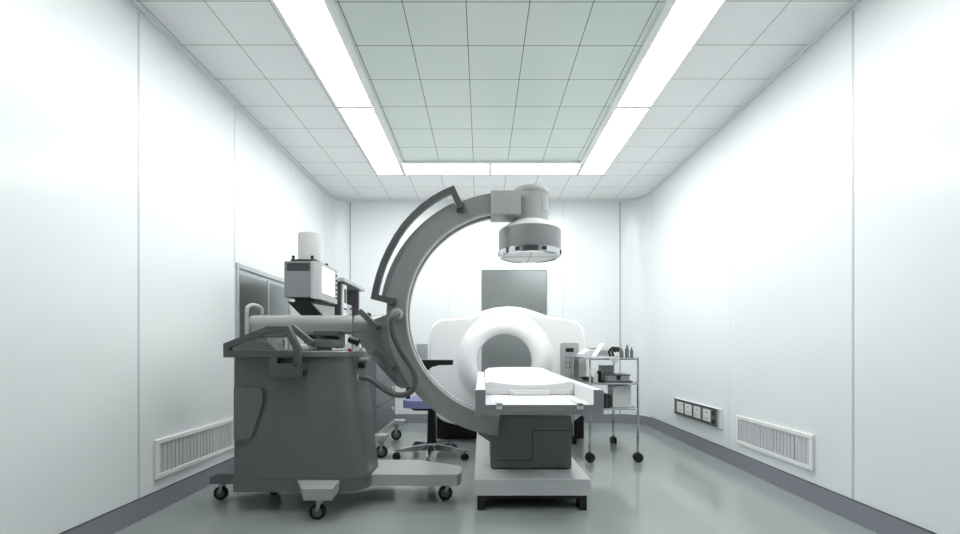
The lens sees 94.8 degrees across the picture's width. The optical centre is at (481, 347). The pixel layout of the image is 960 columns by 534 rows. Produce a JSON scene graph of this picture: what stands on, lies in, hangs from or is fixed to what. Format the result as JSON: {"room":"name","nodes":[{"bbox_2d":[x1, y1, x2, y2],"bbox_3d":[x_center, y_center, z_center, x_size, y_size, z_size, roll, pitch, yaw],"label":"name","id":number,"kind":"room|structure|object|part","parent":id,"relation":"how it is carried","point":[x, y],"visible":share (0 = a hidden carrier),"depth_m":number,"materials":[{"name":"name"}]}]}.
{"room":"operating room","nodes":[
{"label":"operating room","id":0,"kind":"room"},
{"bbox_2d":[0,0,326,533],"bbox_3d":[-2.438,-0.585,2.540,0.103,3.570,8.480,0,0,0],"label":"wall","id":1,"kind":"structure","parent":0,"point":[133,189],"depth_m":2.87,"materials":[{"name":"paint"}]},
{"bbox_2d":[59,457,233,533],"bbox_3d":[-2.384,1.124,2.540,0.014,0.152,8.480,0,0,0],"label":"baseboard","id":2,"kind":"structure","parent":1,"relation":"attached to","point":[113,521],"depth_m":3.15,"materials":[{"name":"grey plastic"}]},
{"bbox_2d":[154,418,233,479],"bbox_3d":[-2.379,0.816,3.723,0.022,0.288,1.025,0,0,0],"label":"air vent","id":3,"kind":"object","parent":1,"relation":"in","point":[173,453],"visible":0.96,"depth_m":3.60,"materials":[{"name":"white metal"}]},
{"bbox_2d":[129,0,327,194],"bbox_3d":[-2.375,-2.360,2.540,0.030,0.020,8.480,0,0,0],"label":"trim","id":4,"kind":"structure","parent":1,"relation":"attached to","point":[135,3],"depth_m":3.83,"materials":[{"name":"white paint"}]},
{"bbox_2d":[235,262,291,349],"bbox_3d":[-2.385,0.185,4.883,0.050,2.030,1.215,0,0,0],"label":"door","id":5,"kind":"structure","parent":1,"relation":"in","point":[252,285],"depth_m":4.68,"materials":[{"name":"metal"}]},
{"bbox_3d":[-2.378,0.225,4.905,0.016,1.950,0.040,0,0,0],"label":"post","id":6,"kind":"part","parent":5,"relation":"part of","materials":[{"name":"metal"}]},
{"bbox_2d":[327,194,650,416],"bbox_3d":[0.090,-0.585,6.920,5.120,3.570,0.440,0,0,0],"label":"wall","id":7,"kind":"structure","parent":0,"point":[600,281],"depth_m":7.06,"materials":[{"name":"paint"}]},
{"bbox_2d":[417,344,427,358],"bbox_3d":[-0.958,0.058,7.043,0.175,0.245,0.033,0,0,0],"label":"wall plate","id":8,"kind":"object","parent":7,"relation":"attached to","point":[422,349],"visible":0.91,"depth_m":7.04,"materials":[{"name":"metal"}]},
{"bbox_2d":[327,193,650,200],"bbox_3d":[0.090,-2.360,6.880,4.960,0.020,0.360,0,0,0],"label":"trim","id":9,"kind":"structure","parent":7,"relation":"attached to","point":[647,194],"depth_m":7.03,"materials":[{"name":"white paint"}]},
{"bbox_2d":[482,270,546,376],"bbox_3d":[0.515,-0.025,7.043,1.042,2.450,0.055,0,0,0],"label":"door","id":10,"kind":"structure","parent":7,"relation":"in","point":[527,289],"depth_m":7.03,"materials":[{"name":"metal"}]},
{"bbox_2d":[394,414,649,426],"bbox_3d":[0.090,1.129,6.880,4.960,0.143,0.360,0,0,0],"label":"baseboard","id":11,"kind":"structure","parent":7,"relation":"attached to","point":[410,418],"depth_m":7.05,"materials":[{"name":"grey plastic"}]},
{"bbox_2d":[136,0,854,198],"bbox_3d":[0.090,-2.405,2.680,5.160,0.130,8.960,0,0,0],"label":"ceiling","id":12,"kind":"structure","parent":0,"point":[445,81],"depth_m":3.83,"materials":[{"name":"tile"}]},
{"bbox_2d":[270,0,373,107],"bbox_3d":[-1.240,-2.359,3.471,0.382,0.022,1.675,0,0,0],"label":"recessed light","id":13,"kind":"object","parent":12,"relation":"in","point":[312,25],"visible":0.94,"depth_m":3.47,"materials":[{"name":"white plastic"}]},
{"bbox_2d":[336,108,404,174],"bbox_3d":[-1.240,-2.359,5.149,0.382,0.022,1.675,0,0,0],"label":"recessed light","id":14,"kind":"object","parent":12,"relation":"in","point":[364,124],"visible":0.94,"depth_m":4.96,"materials":[{"name":"white plastic"}]},
{"bbox_2d":[400,164,490,174],"bbox_3d":[-0.468,-2.359,5.800,1.157,0.022,0.372,0,0,0],"label":"recessed light","id":15,"kind":"object","parent":12,"relation":"in","point":[408,169],"visible":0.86,"depth_m":5.82,"materials":[{"name":"white plastic"}]},
{"bbox_3d":[0.125,-2.355,2.208,2.360,0.030,6.815,0,0,0],"label":"field frame","id":16,"kind":"part","parent":12,"relation":"part of","materials":[{"name":"white metal"}]},
{"bbox_2d":[490,164,582,174],"bbox_3d":[0.700,-2.359,5.800,1.182,0.022,0.372,0,0,0],"label":"recessed light","id":17,"kind":"object","parent":12,"relation":"in","point":[495,169],"visible":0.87,"depth_m":5.82,"materials":[{"name":"white plastic"}]},
{"bbox_2d":[577,108,650,174],"bbox_3d":[1.478,-2.359,5.149,0.367,0.022,1.675,0,0,0],"label":"recessed light","id":18,"kind":"object","parent":12,"relation":"in","point":[623,122],"visible":0.94,"depth_m":4.97,"materials":[{"name":"white plastic"}]},
{"bbox_2d":[616,0,727,107],"bbox_3d":[1.478,-2.359,3.471,0.367,0.022,1.675,0,0,0],"label":"recessed light","id":19,"kind":"object","parent":12,"relation":"in","point":[685,24],"visible":0.87,"depth_m":3.47,"materials":[{"name":"white plastic"}]},
{"bbox_2d":[114,423,876,533],"bbox_3d":[0.090,1.250,2.680,5.160,0.100,8.960,0,0,0],"label":"floor","id":20,"kind":"structure","parent":0,"point":[677,487],"depth_m":3.32,"materials":[{"name":"plastic"}]},
{"bbox_2d":[304,278,405,457],"bbox_3d":[-1.530,0.203,5.300,1.040,1.995,1.160,0,0,0],"label":"trolley","id":21,"kind":"object","parent":20,"relation":"on","point":[382,404],"visible":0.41,"depth_m":5.05,"materials":[{"name":"grey metal"}]},
{"bbox_2d":[284,261,336,339],"bbox_3d":[-1.741,-0.396,4.587,0.334,0.892,0.686,0,0,0],"label":"monitor","id":22,"kind":"object","parent":21,"relation":"on","point":[312,285],"visible":0.9,"depth_m":4.30,"materials":[{"name":"white plastic"}]},
{"bbox_2d":[287,263,309,270],"bbox_3d":[-1.770,-0.782,4.247,0.220,0.075,0.007,0,0,0],"label":"vent","id":23,"kind":"object","parent":22,"relation":"attached to","point":[290,266],"depth_m":4.24,"materials":[{"name":"grey plastic"}]},
{"bbox_3d":[-1.772,-0.274,4.600,0.225,0.348,0.660,0,0,0],"label":"stand arm","id":24,"kind":"part","parent":22,"relation":"part of"},
{"bbox_2d":[290,232,330,267],"bbox_3d":[-1.738,-1.000,4.500,0.245,0.316,0.440,0,0,0],"label":"canister","id":25,"kind":"object","parent":22,"relation":"on","point":[309,243],"visible":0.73,"depth_m":4.37,"materials":[{"name":"white plastic"}]},
{"bbox_2d":[290,259,330,267],"bbox_3d":[-1.738,-0.854,4.500,0.245,0.016,0.440,0,0,0],"label":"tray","id":26,"kind":"object","parent":22,"relation":"on","point":[290,259],"depth_m":4.28,"materials":[{"name":"white plastic"}]},
{"bbox_3d":[-1.802,-0.772,5.425,0.495,0.045,0.910,0,0,0],"label":"rack lid","id":27,"kind":"part","parent":21,"relation":"part of","materials":[{"name":"grey metal"}]},
{"bbox_3d":[-1.147,0.230,5.260,0.017,0.300,1.040,0,0,0],"label":"drawer","id":28,"kind":"part","parent":21,"relation":"part of","materials":[{"name":"grey metal"}]},
{"bbox_3d":[-1.147,0.515,5.260,0.017,0.250,1.040,0,0,0],"label":"drawer","id":29,"kind":"part","parent":21,"relation":"part of","materials":[{"name":"grey metal"}]},
{"bbox_3d":[-1.147,0.775,5.260,0.017,0.250,1.040,0,0,0],"label":"drawer","id":30,"kind":"part","parent":21,"relation":"part of","materials":[{"name":"grey metal"}]},
{"bbox_2d":[210,184,571,519],"bbox_3d":[-0.665,-0.043,3.477,2.878,2.485,0.864,0,0,-8],"label":"machine","id":31,"kind":"object","parent":20,"relation":"on","point":[303,419],"visible":0.98,"depth_m":3.36,"materials":[{"name":"grey metal"}]},
{"bbox_2d":[233,343,287,350],"bbox_3d":[-1.701,-0.008,3.330,0.394,0.057,0.180,0,0,0],"label":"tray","id":32,"kind":"object","parent":31,"relation":"on","point":[245,346],"depth_m":3.24,"materials":[{"name":"grey metal"}]},
{"bbox_3d":[-1.537,-0.013,3.095,0.531,0.276,0.050,0,0,0],"label":"push handle","id":33,"kind":"part","parent":31,"relation":"part of","materials":[{"name":"grey metal"}]},
{"bbox_3d":[-1.321,-0.092,3.277,0.174,0.154,0.126,0,0,0],"label":"lever","id":34,"kind":"part","parent":31,"relation":"part of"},
{"bbox_2d":[288,350,366,356],"bbox_3d":[-1.382,0.042,3.465,0.868,0.043,0.570,0,0,0],"label":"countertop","id":35,"kind":"structure","parent":31,"relation":"on","point":[347,353],"depth_m":3.18,"materials":[{"name":"grey metal"}]},
{"bbox_3d":[-1.176,-0.109,3.380,0.177,0.042,0.160,0,0,0],"label":"under arm plate","id":36,"kind":"part","parent":31,"relation":"part of","materials":[{"name":"grey metal"}]},
{"bbox_3d":[-0.949,-0.009,3.270,0.023,0.071,0.024,0,0,0],"label":"joystick stem","id":37,"kind":"part","parent":31,"relation":"part of","materials":[{"name":"white plastic"}]},
{"bbox_3d":[-0.946,-0.054,3.260,0.088,0.072,0.052,0,0,0],"label":"joystick knob","id":38,"kind":"part","parent":31,"relation":"part of","materials":[{"name":"black plastic"}]},
{"bbox_3d":[-0.927,0.130,3.420,0.045,0.060,0.060,0,0,0],"label":"knob","id":39,"kind":"part","parent":31,"relation":"part of","materials":[{"name":"black plastic"}]},
{"bbox_2d":[359,356,370,361],"bbox_3d":[-0.906,0.085,3.420,0.091,0.050,0.034,0,0,0],"label":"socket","id":40,"kind":"object","parent":31,"relation":"attached to","point":[362,359],"depth_m":3.41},
{"bbox_3d":[-0.865,-0.220,3.402,0.155,0.155,0.156,0,0,0],"label":"lever","id":41,"kind":"part","parent":31,"relation":"part of","materials":[{"name":"grey metal"}]},
{"bbox_3d":[-0.752,0.086,3.407,0.159,0.149,0.146,0,0,0],"label":"lever","id":42,"kind":"part","parent":31,"relation":"part of","materials":[{"name":"grey metal"}]},
{"bbox_3d":[-0.497,-0.791,3.402,0.714,0.913,0.045,0,0,0],"label":"grab rail","id":43,"kind":"part","parent":31,"relation":"part of","materials":[{"name":"grey metal"}]},
{"bbox_3d":[-0.493,-0.766,3.470,0.578,0.736,0.060,0,0,0],"label":"guide rail","id":44,"kind":"part","parent":31,"relation":"part of","materials":[{"name":"grey metal"}]},
{"bbox_3d":[0.510,-1.155,3.528,0.023,0.130,0.138,0,0,31],"label":"access panel","id":45,"kind":"part","parent":31,"relation":"part of","materials":[{"name":"white plastic"}]},
{"bbox_2d":[392,360,468,460],"bbox_3d":[-0.552,0.665,4.818,0.822,1.070,0.770,0,0,0],"label":"swivel chair","id":46,"kind":"object","parent":20,"relation":"on","point":[415,403],"visible":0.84,"depth_m":4.80,"materials":[{"name":"black plastic"}]},
{"bbox_3d":[-0.761,1.085,4.782,0.360,0.070,0.064,0,0,-18],"label":"star leg","id":47,"kind":"part","parent":46,"relation":"part of","materials":[{"name":"silver metal"}]},
{"bbox_3d":[-0.681,1.085,5.028,0.064,0.070,0.360,0,0,-36],"label":"star leg","id":48,"kind":"part","parent":46,"relation":"part of","materials":[{"name":"silver metal"}]},
{"bbox_3d":[-0.552,1.085,4.630,0.064,0.070,0.360,0,0,0],"label":"star leg","id":49,"kind":"part","parent":46,"relation":"part of","materials":[{"name":"silver metal"}]},
{"bbox_3d":[-0.567,0.595,4.865,0.570,0.080,0.510,0,0,0],"label":"seat","id":50,"kind":"part","parent":46,"relation":"part of","materials":[{"name":"fabric"}]},
{"bbox_3d":[-0.423,1.085,5.028,0.064,0.070,0.360,0,0,36],"label":"star leg","id":51,"kind":"part","parent":46,"relation":"part of","materials":[{"name":"silver metal"}]},
{"bbox_3d":[-0.343,1.085,4.782,0.360,0.070,0.064,0,0,18],"label":"star leg","id":52,"kind":"part","parent":46,"relation":"part of","materials":[{"name":"silver metal"}]},
{"bbox_2d":[429,307,586,438],"bbox_3d":[0.333,0.330,5.864,2.051,1.740,0.837,0,0,0],"label":"gantry","id":53,"kind":"object","parent":20,"relation":"on","point":[551,342],"visible":0.58,"depth_m":5.56,"materials":[{"name":"white plastic"}]},
{"bbox_3d":[1.100,0.318,5.548,0.230,0.765,0.025,0,0,0],"label":"control panel","id":54,"kind":"part","parent":53,"relation":"part of","materials":[{"name":"grey plastic"}]},
{"bbox_2d":[474,367,603,509],"bbox_3d":[0.385,0.713,4.146,0.888,0.974,2.308,0,0,0],"label":"table","id":55,"kind":"object","parent":20,"relation":"on","point":[502,390],"visible":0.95,"depth_m":3.26,"materials":[{"name":"white plastic"}]},
{"bbox_3d":[0.394,0.284,4.455,0.726,0.117,1.600,0,0,0],"label":"mattress","id":56,"kind":"part","parent":55,"relation":"part of","materials":[{"name":"white fabric"}]},
{"bbox_3d":[0.370,1.103,3.281,0.810,0.025,0.038,0,0,0],"label":"rail","id":57,"kind":"part","parent":55,"relation":"part of","materials":[{"name":"black plastic"}]},
{"bbox_2d":[572,356,643,462],"bbox_3d":[1.389,0.650,5.084,0.605,1.100,0.948,0,0,0],"label":"trolley","id":58,"kind":"object","parent":20,"relation":"on","point":[638,457],"visible":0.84,"depth_m":4.63,"materials":[{"name":"silver metal"}]},
{"bbox_3d":[1.136,0.600,5.510,0.024,1.000,0.024,0,0,0],"label":"post","id":59,"kind":"part","parent":58,"relation":"part of","materials":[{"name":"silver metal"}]},
{"bbox_3d":[1.136,0.600,4.640,0.024,1.000,0.024,0,0,0],"label":"post","id":60,"kind":"part","parent":58,"relation":"part of","materials":[{"name":"silver metal"}]},
{"bbox_2d":[577,348,608,357],"bbox_3d":[1.296,0.057,5.157,0.300,0.112,0.326,0,0,0],"label":"printer","id":61,"kind":"object","parent":58,"relation":"on","point":[587,353],"visible":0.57,"depth_m":5.00,"materials":[{"name":"white plastic"}]},
{"bbox_3d":[1.361,0.056,4.997,0.130,0.055,0.007,0,0,0],"label":"panel","id":62,"kind":"part","parent":61,"relation":"part of","materials":[{"name":"white plastic"}]},
{"bbox_2d":[594,370,597,382],"bbox_3d":[1.236,0.308,4.780,0.044,0.130,0.044,0,0,0],"label":"bottle","id":63,"kind":"object","parent":58,"relation":"on","point":[595,374],"visible":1,"depth_m":4.76,"materials":[{"name":"white plastic"}]},
{"bbox_2d":[597,371,602,381],"bbox_3d":[1.298,0.313,4.905,0.065,0.120,0.130,0,0,0],"label":"holder","id":64,"kind":"object","parent":58,"relation":"on","point":[598,372],"visible":0.65,"depth_m":4.86,"materials":[{"name":"black plastic"}]},
{"bbox_2d":[590,356,619,363],"bbox_3d":[1.306,0.130,4.733,0.280,0.074,0.226,0,0,0],"label":"cloth","id":65,"kind":"object","parent":58,"relation":"on","point":[614,360],"visible":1,"depth_m":4.62,"materials":[{"name":"white fabric"}]},
{"bbox_2d":[592,343,604,355],"bbox_3d":[1.286,0.019,4.875,0.098,0.146,0.180,0,0,0],"label":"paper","id":66,"kind":"object","parent":65,"relation":"on","point":[601,345],"visible":1,"depth_m":4.85,"materials":[{"name":"white paper"}]},
{"bbox_2d":[598,365,613,372],"bbox_3d":[1.464,0.288,5.197,0.145,0.170,0.166,0,0,0],"label":"box","id":67,"kind":"object","parent":58,"relation":"on","point":[603,368],"visible":0.47,"depth_m":5.12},
{"bbox_2d":[604,393,607,406],"bbox_3d":[1.346,0.566,4.830,0.022,0.142,0.180,0,0,0],"label":"folder","id":68,"kind":"object","parent":58,"relation":"on","point":[606,394],"visible":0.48,"depth_m":4.74,"materials":[{"name":"black plastic"}]},
{"bbox_2d":[608,394,610,406],"bbox_3d":[1.374,0.572,4.830,0.022,0.130,0.180,0,0,0],"label":"folder","id":69,"kind":"object","parent":58,"relation":"on","point":[609,396],"visible":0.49,"depth_m":4.74,"materials":[{"name":"black plastic"}]},
{"bbox_2d":[608,347,616,356],"bbox_3d":[1.434,0.048,4.840,0.104,0.129,0.070,0,0,0],"label":"instrument","id":70,"kind":"object","parent":58,"relation":"on","point":[611,348],"visible":0.77,"depth_m":4.83,"materials":[{"name":"black plastic"}]},
{"bbox_3d":[1.641,0.600,5.510,0.024,1.000,0.024,0,0,0],"label":"post","id":71,"kind":"part","parent":58,"relation":"part of","materials":[{"name":"silver metal"}]},
{"bbox_2d":[611,347,619,356],"bbox_3d":[1.509,0.048,4.980,0.104,0.129,0.070,0,0,0],"label":"instrument","id":72,"kind":"object","parent":58,"relation":"on","point":[618,348],"visible":0.48,"depth_m":4.97,"materials":[{"name":"black plastic"}]},
{"bbox_2d":[601,380,632,382],"bbox_3d":[1.466,0.362,4.875,0.280,0.022,0.350,0,0,0],"label":"tray","id":73,"kind":"object","parent":58,"relation":"on","point":[629,381],"visible":0.53,"depth_m":4.70,"materials":[{"name":"grey metal"}]},
{"bbox_2d":[601,373,630,380],"bbox_3d":[1.466,0.326,4.859,0.260,0.081,0.262,0,0,0],"label":"instrument case","id":74,"kind":"object","parent":73,"relation":"on","point":[604,376],"visible":0.9,"depth_m":4.74,"materials":[{"name":"black plastic"}]},
{"bbox_3d":[1.466,0.291,4.860,0.260,0.013,0.260,0,0,0],"label":"case lid","id":75,"kind":"part","parent":74,"relation":"part of","materials":[{"name":"grey plastic"}]},
{"bbox_2d":[604,406,633,407],"bbox_3d":[1.389,0.642,5.075,0.515,0.008,0.850,0,0,0],"label":"shelf","id":76,"kind":"object","parent":58,"relation":"attached to","point":[631,406],"depth_m":4.73,"materials":[{"name":"metal"}]},
{"bbox_2d":[608,385,630,406],"bbox_3d":[1.498,0.519,4.820,0.195,0.235,0.200,0,0,0],"label":"carton","id":77,"kind":"object","parent":58,"relation":"on","point":[620,394],"visible":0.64,"depth_m":4.72,"materials":[{"name":"white cardboard"}]},
{"bbox_2d":[619,348,623,357],"bbox_3d":[1.531,0.056,4.840,0.044,0.115,0.044,0,0,0],"label":"bottle","id":78,"kind":"object","parent":58,"relation":"on","point":[621,352],"visible":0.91,"depth_m":4.82,"materials":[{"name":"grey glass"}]},
{"bbox_2d":[625,345,628,357],"bbox_3d":[1.598,0.038,4.860,0.044,0.150,0.044,0,0,0],"label":"bottle","id":79,"kind":"object","parent":58,"relation":"on","point":[626,348],"visible":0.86,"depth_m":4.84,"materials":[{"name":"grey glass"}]},
{"bbox_3d":[1.641,0.600,4.640,0.024,1.000,0.024,0,0,0],"label":"post","id":80,"kind":"part","parent":58,"relation":"part of","materials":[{"name":"silver metal"}]},
{"bbox_2d":[651,0,959,533],"bbox_3d":[2.619,-0.585,2.500,0.103,3.570,8.400,0,0,0],"label":"wall","id":81,"kind":"structure","parent":0,"point":[805,258],"depth_m":3.19,"materials":[{"name":"paint"}]},
{"bbox_2d":[674,397,721,428],"bbox_3d":[2.547,0.759,5.275,0.046,0.212,1.130,0,0,0],"label":"panel","id":82,"kind":"object","parent":81,"relation":"attached to","point":[709,415],"visible":1,"depth_m":5.13,"materials":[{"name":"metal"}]},
{"bbox_2d":[677,401,683,412],"bbox_3d":[2.530,0.756,5.627,0.009,0.132,0.175,0,0,0],"label":"socket","id":83,"kind":"object","parent":82,"relation":"attached to","point":[680,404],"depth_m":5.61,"materials":[{"name":"white plastic"}]},
{"bbox_2d":[685,403,691,415],"bbox_3d":[2.530,0.756,5.410,0.009,0.132,0.172,0,0,0],"label":"socket","id":84,"kind":"object","parent":82,"relation":"attached to","point":[688,406],"depth_m":5.39,"materials":[{"name":"white plastic"}]},
{"bbox_2d":[694,406,700,418],"bbox_3d":[2.530,0.756,5.189,0.009,0.132,0.159,0,0,0],"label":"socket","id":85,"kind":"object","parent":82,"relation":"attached to","point":[697,409],"depth_m":5.17,"materials":[{"name":"white plastic"}]},
{"bbox_2d":[703,408,710,421],"bbox_3d":[2.530,0.756,4.964,0.009,0.132,0.163,0,0,0],"label":"socket","id":86,"kind":"object","parent":82,"relation":"attached to","point":[706,411],"depth_m":4.96,"materials":[{"name":"white plastic"}]},
{"bbox_2d":[649,0,861,192],"bbox_3d":[2.555,-2.360,2.500,0.030,0.020,8.400,0,0,0],"label":"trim","id":87,"kind":"structure","parent":81,"relation":"attached to","point":[850,7],"depth_m":3.85,"materials":[{"name":"white paint"}]},
{"bbox_2d":[736,415,814,470],"bbox_3d":[2.559,0.813,3.916,0.022,0.280,1.023,0,0,0],"label":"air vent","id":88,"kind":"object","parent":81,"relation":"in","point":[795,447],"visible":1,"depth_m":3.80,"materials":[{"name":"white metal"}]},
{"bbox_2d":[650,417,936,533],"bbox_3d":[2.564,1.124,2.500,0.014,0.152,8.400,0,0,0],"label":"baseboard","id":89,"kind":"structure","parent":81,"relation":"attached to","point":[875,520],"depth_m":3.48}
]}

